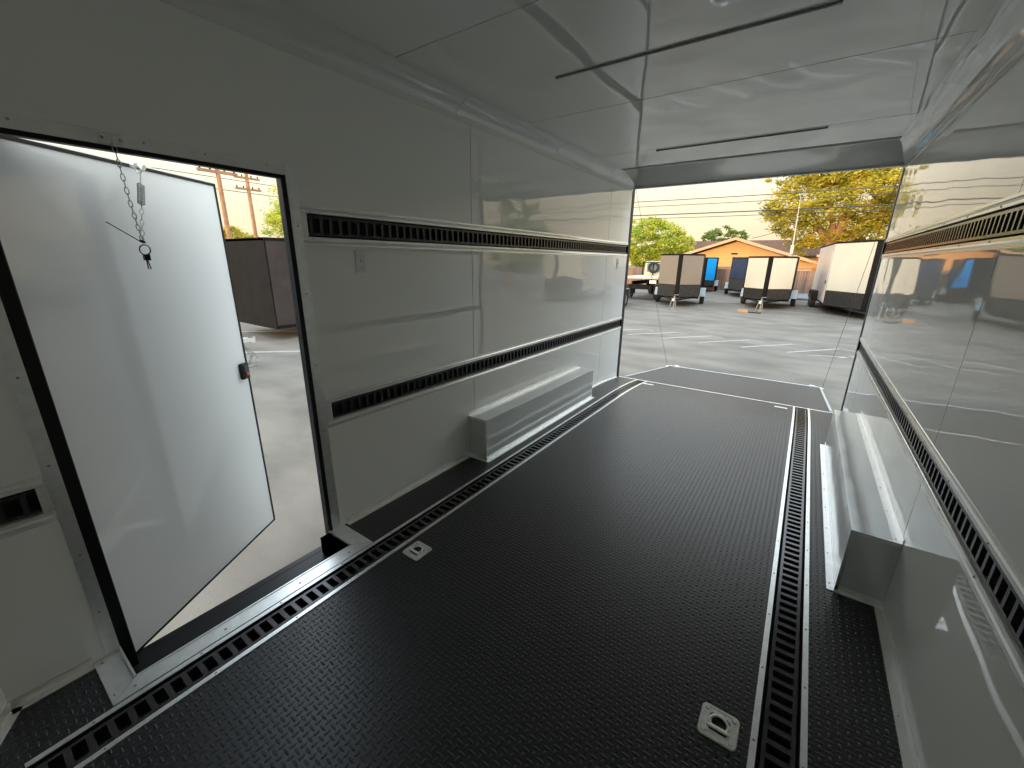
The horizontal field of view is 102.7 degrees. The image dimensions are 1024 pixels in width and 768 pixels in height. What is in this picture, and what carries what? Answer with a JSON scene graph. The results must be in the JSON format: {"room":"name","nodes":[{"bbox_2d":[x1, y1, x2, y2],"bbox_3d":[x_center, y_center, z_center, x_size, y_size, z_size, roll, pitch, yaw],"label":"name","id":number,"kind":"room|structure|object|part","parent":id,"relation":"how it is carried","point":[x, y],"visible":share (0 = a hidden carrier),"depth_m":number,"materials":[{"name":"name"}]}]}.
{"room":"cargo space","nodes":[
{"label":"cargo space","id":0,"kind":"room"},
{"bbox_2d":[0,687,7,713],"bbox_3d":[-0.857,0.262,0.093,2.506,2.550,0.684,12,20,33],"label":"wall","id":1,"kind":"structure","parent":0,"point":[3,701],"depth_m":1.34,"materials":[{"name":"white"}]},
{"bbox_2d":[0,702,23,744],"bbox_3d":[-0.850,1.362,0.455,2.460,0.035,0.667,12,20,33],"label":"baseboard","id":2,"kind":"structure","parent":1,"relation":"attached to","point":[7,717],"depth_m":1.34,"materials":[{"name":"white metal"}]},
{"bbox_2d":[0,0,632,701],"bbox_3d":[-0.117,-0.658,3.208,0.065,2.570,5.480,12,20,33],"label":"wall","id":3,"kind":"structure","parent":0,"point":[157,70],"depth_m":2.10,"materials":[{"name":"white"}]},
{"bbox_2d":[0,476,55,539],"bbox_3d":[-1.612,0.403,1.278,0.038,0.171,0.223,12,20,33],"label":"rail","id":4,"kind":"object","parent":3,"relation":"attached to","point":[18,500],"visible":1,"depth_m":1.32,"materials":[{"name":"black"}]},
{"bbox_3d":[-1.619,0.405,1.271,0.020,0.080,0.199,12,20,33],"label":"slotted plate","id":5,"kind":"part","parent":4,"relation":"part of","materials":[{"name":"black metal"}]},
{"bbox_2d":[9,657,95,712],"bbox_3d":[-1.610,1.056,1.440,0.030,0.035,0.200,12,20,33],"label":"baseboard","id":6,"kind":"structure","parent":3,"relation":"attached to","point":[30,697],"depth_m":1.44,"materials":[{"name":"white metal"}]},
{"bbox_2d":[97,132,151,268],"bbox_3d":[-1.407,-0.641,1.502,0.110,0.423,0.365,-9,19,-30],"label":"chain","id":7,"kind":"object","parent":3,"relation":"hanging from","point":[103,137],"visible":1,"depth_m":1.52,"materials":[{"name":"metal"}]},
{"bbox_3d":[-1.337,-0.653,1.430,0.015,0.296,0.165,-11,20,-33],"label":"chain","id":8,"kind":"part","parent":7,"relation":"part of","materials":[{"name":"silver metal"}]},
{"bbox_3d":[-1.401,-0.602,1.551,0.013,0.124,0.086,-8,19,-26],"label":"chain","id":9,"kind":"part","parent":7,"relation":"part of","materials":[{"name":"silver metal"}]},
{"bbox_2d":[0,135,274,653],"bbox_3d":[-1.509,0.064,1.837,0.081,1.928,0.953,2,17,4],"label":"door","id":10,"kind":"structure","parent":3,"relation":"in","point":[146,371],"depth_m":1.68,"materials":[{"name":"white"}]},
{"bbox_2d":[244,365,249,376],"bbox_3d":[-1.446,-0.071,2.235,0.004,0.063,0.030,2,17,4],"label":"door latch","id":11,"kind":"object","parent":10,"relation":"on","point":[246,368],"depth_m":2.23,"materials":[{"name":"black metal"}]},
{"bbox_2d":[0,127,332,673],"bbox_3d":[-1.207,0.132,1.671,0.263,1.930,0.897,12,20,33],"label":"trim","id":12,"kind":"structure","parent":3,"relation":"attached to","point":[152,653],"depth_m":1.59,"materials":[{"name":"black rubber"}]},
{"bbox_3d":[-1.214,1.000,1.931,0.256,0.119,0.897,12,20,33],"label":"black sill","id":13,"kind":"part","parent":12,"relation":"part of","materials":[{"name":"black rubber"}]},
{"bbox_2d":[0,112,340,655],"bbox_3d":[-1.247,0.067,1.687,0.007,1.895,0.984,12,20,33],"label":"trim","id":14,"kind":"structure","parent":3,"relation":"attached to","point":[10,356],"depth_m":1.44,"materials":[{"name":"metal"}]},
{"bbox_3d":[-1.520,0.175,1.317,0.004,1.895,0.039,12,20,33],"label":"trim","id":15,"kind":"part","parent":14,"relation":"part of","materials":[{"name":"metal"}]},
{"bbox_3d":[-1.240,-0.821,1.417,0.004,0.040,0.897,12,20,33],"label":"trim","id":16,"kind":"part","parent":14,"relation":"part of","materials":[{"name":"white metal"}]},
{"bbox_3d":[-0.979,-0.041,2.055,0.004,1.895,0.048,12,20,33],"label":"trim","id":17,"kind":"part","parent":14,"relation":"part of","materials":[{"name":"metal"}]},
{"bbox_2d":[35,212,332,513],"bbox_3d":[-1.317,-0.156,1.544,0.032,1.018,1.257,12,20,33],"label":"trim","id":18,"kind":"structure","parent":3,"relation":"attached to","point":[42,492],"depth_m":1.36,"materials":[{"name":"white metal"}]},
{"bbox_2d":[355,251,366,272],"bbox_3d":[-0.788,-0.639,2.141,0.014,0.110,0.060,12,20,33],"label":"light switch","id":19,"kind":"object","parent":3,"relation":"attached to","point":[360,260],"visible":1,"depth_m":2.14,"materials":[{"name":"white plastic"}]},
{"bbox_2d":[160,0,634,190],"bbox_3d":[-0.020,-1.758,2.814,0.140,0.106,5.480,12,20,33],"label":"trim","id":20,"kind":"structure","parent":3,"relation":"attached to","point":[279,24],"depth_m":1.98,"materials":[{"name":"white"}]},
{"bbox_2d":[346,451,469,524],"bbox_3d":[-0.633,0.665,2.774,0.030,0.035,1.078,12,20,33],"label":"baseboard","id":21,"kind":"structure","parent":3,"relation":"attached to","point":[396,494],"depth_m":2.68,"materials":[{"name":"white metal"}]},
{"bbox_2d":[299,203,627,256],"bbox_3d":[0.238,-1.213,3.526,0.038,0.179,4.207,12,20,33],"label":"rail","id":22,"kind":"object","parent":3,"relation":"attached to","point":[323,230],"visible":1,"depth_m":2.51,"materials":[{"name":"black"}]},
{"bbox_3d":[0.246,-1.216,3.538,0.020,0.086,4.173,12,20,33],"label":"slotted plate","id":23,"kind":"part","parent":22,"relation":"part of","materials":[{"name":"black metal"}]},
{"bbox_2d":[325,316,621,427],"bbox_3d":[0.230,-0.334,3.794,0.038,0.171,4.198,12,20,33],"label":"rail","id":24,"kind":"object","parent":3,"relation":"attached to","point":[346,402],"visible":1,"depth_m":2.83,"materials":[{"name":"black"}]},
{"bbox_2d":[592,374,616,387],"bbox_3d":[1.112,-0.006,5.165,0.030,0.091,1.183,12,20,33],"label":"baseboard","id":25,"kind":"structure","parent":3,"relation":"attached to","point":[599,382],"depth_m":5.27,"materials":[{"name":"white metal"}]},
{"bbox_2d":[617,189,634,376],"bbox_3d":[1.450,-1.220,5.363,0.071,2.438,0.075,12,20,33],"label":"trim","id":26,"kind":"structure","parent":3,"relation":"attached to","point":[633,194],"depth_m":5.29,"materials":[{"name":"black rubber"}]},
{"bbox_2d":[619,376,830,412],"bbox_3d":[2.473,0.133,5.023,2.420,0.057,0.017,12,20,33],"label":"trim","id":27,"kind":"structure","parent":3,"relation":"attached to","point":[619,376],"depth_m":4.83,"materials":[{"name":"metal"}]},
{"bbox_2d":[622,136,903,189],"bbox_3d":[2.267,-2.109,4.001,2.460,0.068,0.835,12,20,33],"label":"trim","id":28,"kind":"structure","parent":3,"relation":"attached to","point":[884,151],"depth_m":3.88,"materials":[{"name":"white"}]},
{"bbox_2d":[0,376,902,767],"bbox_3d":[0.709,0.833,2.613,2.520,0.162,6.150,12,20,33],"label":"floor","id":29,"kind":"structure","parent":0,"point":[584,608],"depth_m":1.68,"materials":[{"name":"black rubber"}]},
{"bbox_2d":[93,524,372,706],"bbox_3d":[-1.155,0.966,1.872,0.262,0.068,1.042,12,20,33],"label":"threshold","id":30,"kind":"object","parent":29,"relation":"on","point":[120,681],"visible":1,"depth_m":1.62,"materials":[{"name":"metal"}]},
{"bbox_2d":[25,379,647,767],"bbox_3d":[0.177,0.574,3.353,0.151,0.115,5.480,12,20,33],"label":"rail","id":31,"kind":"object","parent":29,"relation":"on","point":[80,753],"visible":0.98,"depth_m":1.70,"materials":[{"name":"black"}]},
{"bbox_2d":[403,541,431,560],"bbox_3d":[-0.496,0.875,2.149,0.116,0.028,0.116,12,20,33],"label":"ring","id":32,"kind":"object","parent":29,"relation":"on","point":[427,548],"visible":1,"depth_m":2.14,"materials":[{"name":"metal"}]},
{"bbox_2d":[468,365,594,462],"bbox_3d":[0.292,0.188,3.846,0.202,0.352,1.931,12,20,33],"label":"box","id":33,"kind":"object","parent":29,"relation":"on","point":[496,427],"visible":1,"depth_m":3.52,"materials":[{"name":"white"}]},
{"bbox_3d":[-0.261,0.413,3.118,0.173,0.328,0.003,12,20,33],"label":"frame","id":34,"kind":"part","parent":33,"relation":"part of","materials":[{"name":"metal"}]},
{"bbox_2d":[697,702,739,751],"bbox_3d":[0.681,1.129,1.353,0.116,0.028,0.116,12,20,33],"label":"ring","id":35,"kind":"object","parent":29,"relation":"on","point":[732,732],"visible":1,"depth_m":1.34,"materials":[{"name":"metal"}]},
{"bbox_2d":[624,365,832,412],"bbox_3d":[3.219,-0.004,6.084,2.320,0.394,2.567,12,20,33],"label":"door","id":36,"kind":"structure","parent":29,"relation":"attached to","point":[792,394],"depth_m":5.83,"materials":[{"name":"black metal"}]},
{"bbox_3d":[2.268,-0.201,6.696,0.025,0.392,2.470,12,20,33],"label":"rail","id":37,"kind":"part","parent":36,"relation":"part of","materials":[{"name":"silver metal"}]},
{"bbox_3d":[3.926,-0.124,7.102,2.320,0.047,0.040,12,20,33],"label":"rail","id":38,"kind":"part","parent":36,"relation":"part of","materials":[{"name":"silver metal"}]},
{"bbox_3d":[4.145,0.200,5.438,0.025,0.392,2.470,12,20,33],"label":"rail","id":39,"kind":"part","parent":36,"relation":"part of","materials":[{"name":"silver metal"}]},
{"bbox_2d":[746,406,810,767],"bbox_3d":[1.626,0.883,2.382,0.151,0.115,5.480,12,20,33],"label":"rail","id":40,"kind":"object","parent":29,"relation":"on","point":[774,738],"visible":1,"depth_m":1.70,"materials":[{"name":"black"}]},
{"bbox_2d":[820,410,904,608],"bbox_3d":[2.128,0.587,2.592,0.202,0.352,1.973,12,20,33],"label":"box","id":41,"kind":"object","parent":29,"relation":"on","point":[864,539],"visible":1,"depth_m":2.05,"materials":[{"name":"white"}]},
{"bbox_3d":[1.586,0.823,1.832,0.173,0.328,0.003,12,20,33],"label":"frame","id":42,"kind":"part","parent":41,"relation":"part of","materials":[{"name":"metal"}]},
{"bbox_2d":[282,0,997,168],"bbox_3d":[0.748,-1.549,1.912,2.460,0.030,6.130,12,20,33],"label":"ceiling","id":43,"kind":"structure","parent":0,"point":[860,70],"depth_m":1.96,"materials":[{"name":"white"}]},
{"bbox_2d":[555,0,842,79],"bbox_3d":[0.722,-1.504,1.828,1.197,0.009,0.016,12,20,33],"label":"light strip","id":44,"kind":"object","parent":43,"relation":"attached to","point":[840,2],"visible":1,"depth_m":1.74,"materials":[{"name":"grey"}]},
{"bbox_2d":[656,127,827,151],"bbox_3d":[1.738,-1.910,3.215,1.197,0.009,0.016,12,20,33],"label":"light strip","id":45,"kind":"object","parent":43,"relation":"attached to","point":[824,127],"visible":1,"depth_m":3.17,"materials":[{"name":"grey"}]},
{"bbox_2d":[842,47,1023,767],"bbox_3d":[1.948,-0.216,1.824,0.065,2.570,5.480,12,20,33],"label":"wall","id":46,"kind":"structure","parent":0,"point":[946,330],"depth_m":1.48,"materials":[{"name":"white"}]},
{"bbox_2d":[840,165,904,410],"bbox_3d":[3.510,-0.779,3.983,0.071,2.438,0.075,12,20,33],"label":"trim","id":47,"kind":"structure","parent":46,"relation":"attached to","point":[884,244],"depth_m":3.93,"materials":[{"name":"black rubber"}]},
{"bbox_2d":[874,600,919,767],"bbox_3d":[0.982,1.240,0.933,0.030,0.035,2.300,12,20,33],"label":"baseboard","id":48,"kind":"structure","parent":46,"relation":"attached to","point":[908,751],"depth_m":1.45,"materials":[{"name":"white metal"}]},
{"bbox_2d":[856,338,1023,691],"bbox_3d":[1.914,0.241,1.955,0.038,0.171,5.415,12,20,33],"label":"rail","id":49,"kind":"object","parent":46,"relation":"attached to","point":[1002,579],"visible":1,"depth_m":1.25,"materials":[{"name":"black"}]},
{"bbox_2d":[881,191,1023,258],"bbox_3d":[1.924,-0.639,1.689,0.038,0.179,5.415,12,20,33],"label":"rail","id":50,"kind":"object","parent":46,"relation":"attached to","point":[1004,229],"visible":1,"depth_m":1.74,"materials":[{"name":"black"}]},
{"bbox_3d":[1.925,-0.639,1.689,0.020,0.086,5.411,12,20,33],"label":"slotted plate","id":51,"kind":"part","parent":50,"relation":"part of","materials":[{"name":"black metal"}]},
{"bbox_2d":[900,0,1023,168],"bbox_3d":[1.878,-1.353,1.543,0.140,0.106,5.480,12,20,33],"label":"trim","id":52,"kind":"structure","parent":46,"relation":"attached to","point":[1000,36],"depth_m":1.97,"materials":[{"name":"white"}]},
{"label":"outside","id":53,"kind":"structure","parent":0,"visible":0},
{"bbox_2d":[634,186,897,202],"bbox_3d":[22.001,-13.266,27.585,55.001,0.452,0.051,12,20,33],"label":"power line","id":54,"kind":"object","parent":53,"point":[886,186],"visible":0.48,"depth_m":29.50,"materials":[{"name":"black metal"}]},
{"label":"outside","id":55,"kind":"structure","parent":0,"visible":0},
{"bbox_2d":[145,266,865,646],"bbox_3d":[44.604,-16.833,64.756,320.000,0.303,280.000,12,20,33],"label":"ground","id":56,"kind":"structure","parent":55,"point":[797,344],"depth_m":8.10,"materials":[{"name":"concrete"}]},
{"bbox_2d":[196,166,237,238],"bbox_3d":[-11.701,-6.833,16.735,0.190,7.000,1.400,12,20,33],"label":"utility pole","id":57,"kind":"object","parent":56,"relation":"on","point":[217,172],"visible":0.5,"depth_m":16.49,"materials":[{"name":"brown wood"}]},
{"bbox_3d":[-11.701,-6.833,16.735,0.190,7.000,0.200,12,20,33],"label":"post","id":58,"kind":"part","parent":57,"relation":"part of","materials":[{"name":"brown wood"}]},
{"bbox_2d":[223,226,258,238],"bbox_3d":[-18.126,-8.034,26.092,3.333,3.981,4.890,14,21,38],"label":"leafy tree","id":59,"kind":"object","parent":56,"relation":"on","point":[237,233],"visible":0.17,"depth_m":25.55,"materials":[{"name":"yellow plant"}]},
{"bbox_2d":[233,174,261,236],"bbox_3d":[-15.548,-9.787,24.649,0.228,8.000,1.400,12,20,33],"label":"utility pole","id":60,"kind":"object","parent":56,"relation":"on","point":[246,177],"visible":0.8,"depth_m":24.27,"materials":[{"name":"brown wood"}]},
{"bbox_2d":[152,167,271,185],"bbox_3d":[-14.131,-12.698,26.197,0.033,0.442,50.001,12,20,33],"label":"power line","id":61,"kind":"object","parent":60,"relation":"attached to","point":[152,167],"visible":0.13,"depth_m":22.48,"materials":[{"name":"black metal"}]},
{"bbox_2d":[223,189,276,196],"bbox_3d":[-14.138,-12.123,26.370,0.033,0.442,50.001,12,20,33],"label":"power line","id":62,"kind":"object","parent":60,"relation":"attached to","point":[223,189],"visible":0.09,"depth_m":24.49,"materials":[{"name":"black metal"}]},
{"bbox_3d":[-15.548,-9.787,24.649,0.228,8.000,0.240,12,20,33],"label":"post","id":63,"kind":"part","parent":60,"relation":"part of","materials":[{"name":"brown wood"}]},
{"bbox_2d":[243,336,258,366],"bbox_3d":[-6.354,-0.828,5.318,2.500,2.224,5.460,12,20,33],"label":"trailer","id":64,"kind":"object","parent":56,"relation":"on","point":[252,339],"visible":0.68,"depth_m":7.56,"materials":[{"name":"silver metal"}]},
{"bbox_3d":[-4.993,-0.594,7.668,0.160,0.442,0.237,12,20,33],"label":"safety chain","id":65,"kind":"part","parent":64,"relation":"part of","materials":[{"name":"silver metal"}]},
{"bbox_3d":[-4.773,-0.545,7.522,0.164,0.446,0.236,12,20,33],"label":"safety chain","id":66,"kind":"part","parent":64,"relation":"part of","materials":[{"name":"silver metal"}]},
{"bbox_2d":[225,237,296,328],"bbox_3d":[-3.699,-3.452,13.883,2.600,2.364,9.610,12,20,33],"label":"trailer","id":67,"kind":"object","parent":56,"relation":"on","point":[259,269],"visible":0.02,"depth_m":9.82,"materials":[{"name":"black metal"}]},
{"bbox_3d":[-3.526,-3.131,12.316,0.012,1.930,7.140,12,20,33],"label":"panel","id":68,"kind":"part","parent":67,"relation":"part of","materials":[{"name":"grey metal"}]},
{"bbox_2d":[257,184,283,237],"bbox_3d":[-11.361,-8.787,24.109,6.022,6.721,5.158,-8,19,-27],"label":"leafy tree","id":69,"kind":"object","parent":56,"relation":"on","point":[276,217],"visible":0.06,"depth_m":22.06,"materials":[{"name":"green plant"}]},
{"bbox_2d":[625,288,634,305],"bbox_3d":[3.814,-3.869,18.250,2.240,0.797,4.700,12,20,33],"label":"trailer","id":70,"kind":"object","parent":56,"relation":"on","point":[629,291],"visible":0.09,"depth_m":18.34,"materials":[{"name":"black metal"}]},
{"bbox_2d":[627,261,660,298],"bbox_3d":[8.357,-6.107,23.808,1.960,1.976,5.920,12,20,33],"label":"flatbed truck","id":71,"kind":"object","parent":56,"relation":"on","point":[646,283],"visible":0.46,"depth_m":23.35,"materials":[{"name":"beige paint"}]},
{"bbox_2d":[629,215,696,267],"bbox_3d":[14.344,-13.704,41.718,5.854,6.560,8.289,-12,21,-36],"label":"leafy tree","id":72,"kind":"object","parent":56,"relation":"on","point":[667,242],"visible":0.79,"depth_m":40.38,"materials":[{"name":"green plant"}]},
{"bbox_2d":[655,254,705,309],"bbox_3d":[7.835,-4.860,19.128,2.300,2.294,5.010,8,18,24],"label":"trailer","id":73,"kind":"object","parent":56,"relation":"on","point":[680,275],"visible":1,"depth_m":18.40,"materials":[{"name":"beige metal"}]},
{"bbox_3d":[7.107,-5.191,18.629,0.012,1.250,1.084,-6,18,-22],"label":"nose panel","id":74,"kind":"part","parent":73,"relation":"part of","materials":[{"name":"grey metal"}]},
{"bbox_3d":[7.357,-3.859,18.397,1.800,0.110,2.225,8,18,24],"label":"tongue frame","id":75,"kind":"part","parent":73,"relation":"part of","materials":[{"name":"black metal"}]},
{"bbox_3d":[8.008,-5.058,18.223,1.084,1.250,0.012,-4,17,-16],"label":"nose panel","id":76,"kind":"part","parent":73,"relation":"part of","materials":[{"name":"grey metal"}]},
{"bbox_3d":[9.129,-5.230,19.654,0.012,1.720,2.740,8,18,24],"label":"panel","id":77,"kind":"part","parent":73,"relation":"part of","materials":[{"name":"grey metal"}]},
{"bbox_2d":[701,257,718,290],"bbox_3d":[13.217,-7.620,28.528,2.160,2.274,4.410,9,19,27],"label":"trailer","id":78,"kind":"object","parent":56,"relation":"on","point":[711,263],"visible":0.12,"depth_m":27.82,"materials":[{"name":"blue"}]},
{"bbox_3d":[13.465,-7.748,27.724,0.601,1.420,0.012,1,17,2],"label":"nose panel","id":79,"kind":"part","parent":78,"relation":"part of","materials":[{"name":"blue"}]},
{"bbox_3d":[14.384,-7.922,28.857,0.012,1.720,2.540,9,19,27],"label":"panel","id":80,"kind":"part","parent":78,"relation":"part of","materials":[{"name":"blue metal"}]},
{"bbox_2d":[627,267,815,293],"bbox_3d":[17.366,-7.301,28.950,30.008,1.505,0.075,12,20,33],"label":"fence","id":81,"kind":"object","parent":56,"relation":"on","point":[800,284],"visible":0.09,"depth_m":29.84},
{"bbox_2d":[700,225,749,240],"bbox_3d":[26.521,-16.818,52.439,6.268,6.596,4.126,12,20,33],"label":"leafy tree","id":82,"kind":"object","parent":56,"relation":"on","point":[711,235],"visible":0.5,"depth_m":51.24,"materials":[{"name":"green plant"}]},
{"bbox_2d":[724,257,748,293],"bbox_3d":[14.122,-6.428,24.646,2.300,2.254,6.010,10,19,28],"label":"trailer","id":83,"kind":"object","parent":56,"relation":"on","point":[739,265],"visible":0.32,"depth_m":23.93,"materials":[{"name":"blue metal"}]},
{"bbox_3d":[13.182,-6.711,23.840,0.012,1.130,1.198,-3,17,-12],"label":"nose panel","id":84,"kind":"part","parent":83,"relation":"part of","materials":[{"name":"blue metal"}]},
{"bbox_2d":[737,309,760,313],"bbox_3d":[9.617,-2.949,16.627,0.854,0.110,0.240,12,20,33],"label":"wood block","id":85,"kind":"object","parent":56,"relation":"on","point":[738,310],"visible":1,"depth_m":16.65,"materials":[{"name":"orange wood"}]},
{"bbox_2d":[683,237,817,284],"bbox_3d":[18.616,-10.088,34.131,13.300,3.880,3.880,12,20,33],"label":"house","id":86,"kind":"structure","parent":56,"relation":"on","point":[725,250],"depth_m":32.72,"materials":[{"name":"orange"}]},
{"bbox_3d":[17.986,-10.523,33.051,11.200,1.900,0.200,12,20,33],"label":"gable panel","id":87,"kind":"part","parent":86,"relation":"part of","materials":[{"name":"orange wood"}]},
{"bbox_2d":[740,256,799,311],"bbox_3d":[11.656,-4.615,18.587,2.300,2.224,5.410,12,20,33],"label":"trailer","id":88,"kind":"object","parent":56,"relation":"on","point":[769,279],"visible":1,"depth_m":17.73,"materials":[{"name":"silver metal"}]},
{"bbox_3d":[10.758,-4.890,18.069,0.012,1.280,1.084,-3,17,-13],"label":"nose panel","id":89,"kind":"part","parent":88,"relation":"part of","materials":[{"name":"white metal"}]},
{"bbox_3d":[10.903,-3.611,17.783,1.800,0.110,2.225,12,20,33],"label":"tongue frame","id":90,"kind":"part","parent":88,"relation":"part of","materials":[{"name":"black metal"}]},
{"bbox_3d":[11.574,-4.715,17.523,1.084,1.280,0.012,-1,17,-6],"label":"nose panel","id":91,"kind":"part","parent":88,"relation":"part of","materials":[{"name":"white metal"}]},
{"bbox_3d":[13.035,-4.909,18.898,0.012,1.670,3.140,12,20,33],"label":"panel","id":92,"kind":"part","parent":88,"relation":"part of","materials":[{"name":"white metal"}]},
{"bbox_2d":[789,196,800,255],"bbox_3d":[20.251,-10.039,29.560,0.220,6.461,0.200,12,20,33],"label":"antenna pole","id":93,"kind":"object","parent":56,"relation":"on","point":[792,245],"visible":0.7,"depth_m":29.39,"materials":[{"name":"beige"}]},
{"bbox_2d":[755,166,902,263],"bbox_3d":[26.356,-13.088,30.851,14.183,11.934,8.932,13,21,35],"label":"leafy tree","id":94,"kind":"object","parent":56,"relation":"on","point":[879,177],"visible":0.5,"depth_m":30.96,"materials":[{"name":"yellow plant"}]},
{"bbox_2d":[807,239,884,314],"bbox_3d":[14.350,-4.348,16.873,2.850,2.764,9.510,10,19,29],"label":"trailer","id":95,"kind":"object","parent":56,"relation":"on","point":[841,266],"visible":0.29,"depth_m":15.50,"materials":[{"name":"silver metal"}]},
{"bbox_3d":[14.247,-5.119,18.847,0.012,2.290,5.940,10,19,29],"label":"panel","id":96,"kind":"part","parent":95,"relation":"part of","materials":[{"name":"silver metal"}]},
{"bbox_3d":[13.070,-4.454,17.044,0.018,1.950,0.800,10,19,29],"label":"door","id":97,"kind":"part","parent":95,"relation":"part of","materials":[{"name":"silver metal"}]},
{"bbox_3d":[12.946,-2.656,14.973,2.350,0.110,3.521,10,19,29],"label":"tongue frame","id":98,"kind":"part","parent":95,"relation":"part of","materials":[{"name":"black metal"}]},
{"bbox_3d":[12.678,-4.363,15.375,0.012,1.770,1.943,1,17,1],"label":"nose panel","id":99,"kind":"part","parent":95,"relation":"part of","materials":[{"name":"white metal"}]},
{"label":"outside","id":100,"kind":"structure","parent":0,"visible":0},
{"bbox_2d":[797,293,807,297],"bbox_3d":[24.376,-4.002,20.856,16.500,0.020,6.100,12,20,33],"label":"pavement","id":101,"kind":"structure","parent":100,"point":[800,295],"depth_m":25.75,"materials":[{"name":"concrete"}]},
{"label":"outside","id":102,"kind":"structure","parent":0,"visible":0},
{"bbox_2d":[634,193,895,207],"bbox_3d":[21.997,-12.876,27.703,55.001,0.441,0.040,12,20,33],"label":"power line","id":103,"kind":"object","parent":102,"point":[884,193],"visible":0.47,"depth_m":29.66,"materials":[{"name":"black metal"}]},
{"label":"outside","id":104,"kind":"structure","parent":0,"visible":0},
{"bbox_2d":[633,204,893,215],"bbox_3d":[21.988,-12.229,27.896,55.002,0.475,0.072,12,20,33],"label":"power line","id":105,"kind":"object","parent":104,"point":[883,204],"visible":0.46,"depth_m":29.90,"materials":[{"name":"black metal"}]},
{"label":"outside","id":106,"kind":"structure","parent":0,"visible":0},
{"bbox_2d":[633,209,891,219],"bbox_3d":[21.986,-11.955,27.980,55.001,0.441,0.040,12,20,33],"label":"power line","id":107,"kind":"object","parent":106,"point":[883,209],"visible":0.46,"depth_m":30.01,"materials":[{"name":"black metal"}]},
{"bbox_3d":[0.729,-1.576,1.873,2.580,0.036,6.180,12,20,33],"label":"roof","id":108,"kind":"structure","parent":0,"visible":0},
{"bbox_3d":[2.514,-2.247,4.324,2.590,0.152,0.030,12,20,33],"label":"trim","id":109,"kind":"structure","parent":108,"relation":"attached to","visible":0},
{"bbox_2d":[636,191,667,365],"bbox_3d":[2.209,-1.354,6.308,0.031,2.676,2.318,13,20,34],"label":"cable","id":110,"kind":"object","parent":109,"relation":"hanging from","point":[636,191],"visible":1,"depth_m":5.95,"materials":[{"name":"black metal"}]},
{"bbox_2d":[821,168,901,389],"bbox_3d":[4.143,-0.940,5.012,0.031,2.676,2.317,12,20,32],"label":"cable","id":111,"kind":"object","parent":109,"relation":"hanging from","point":[901,168],"visible":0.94,"depth_m":4.53,"materials":[{"name":"black metal"}]}
]}

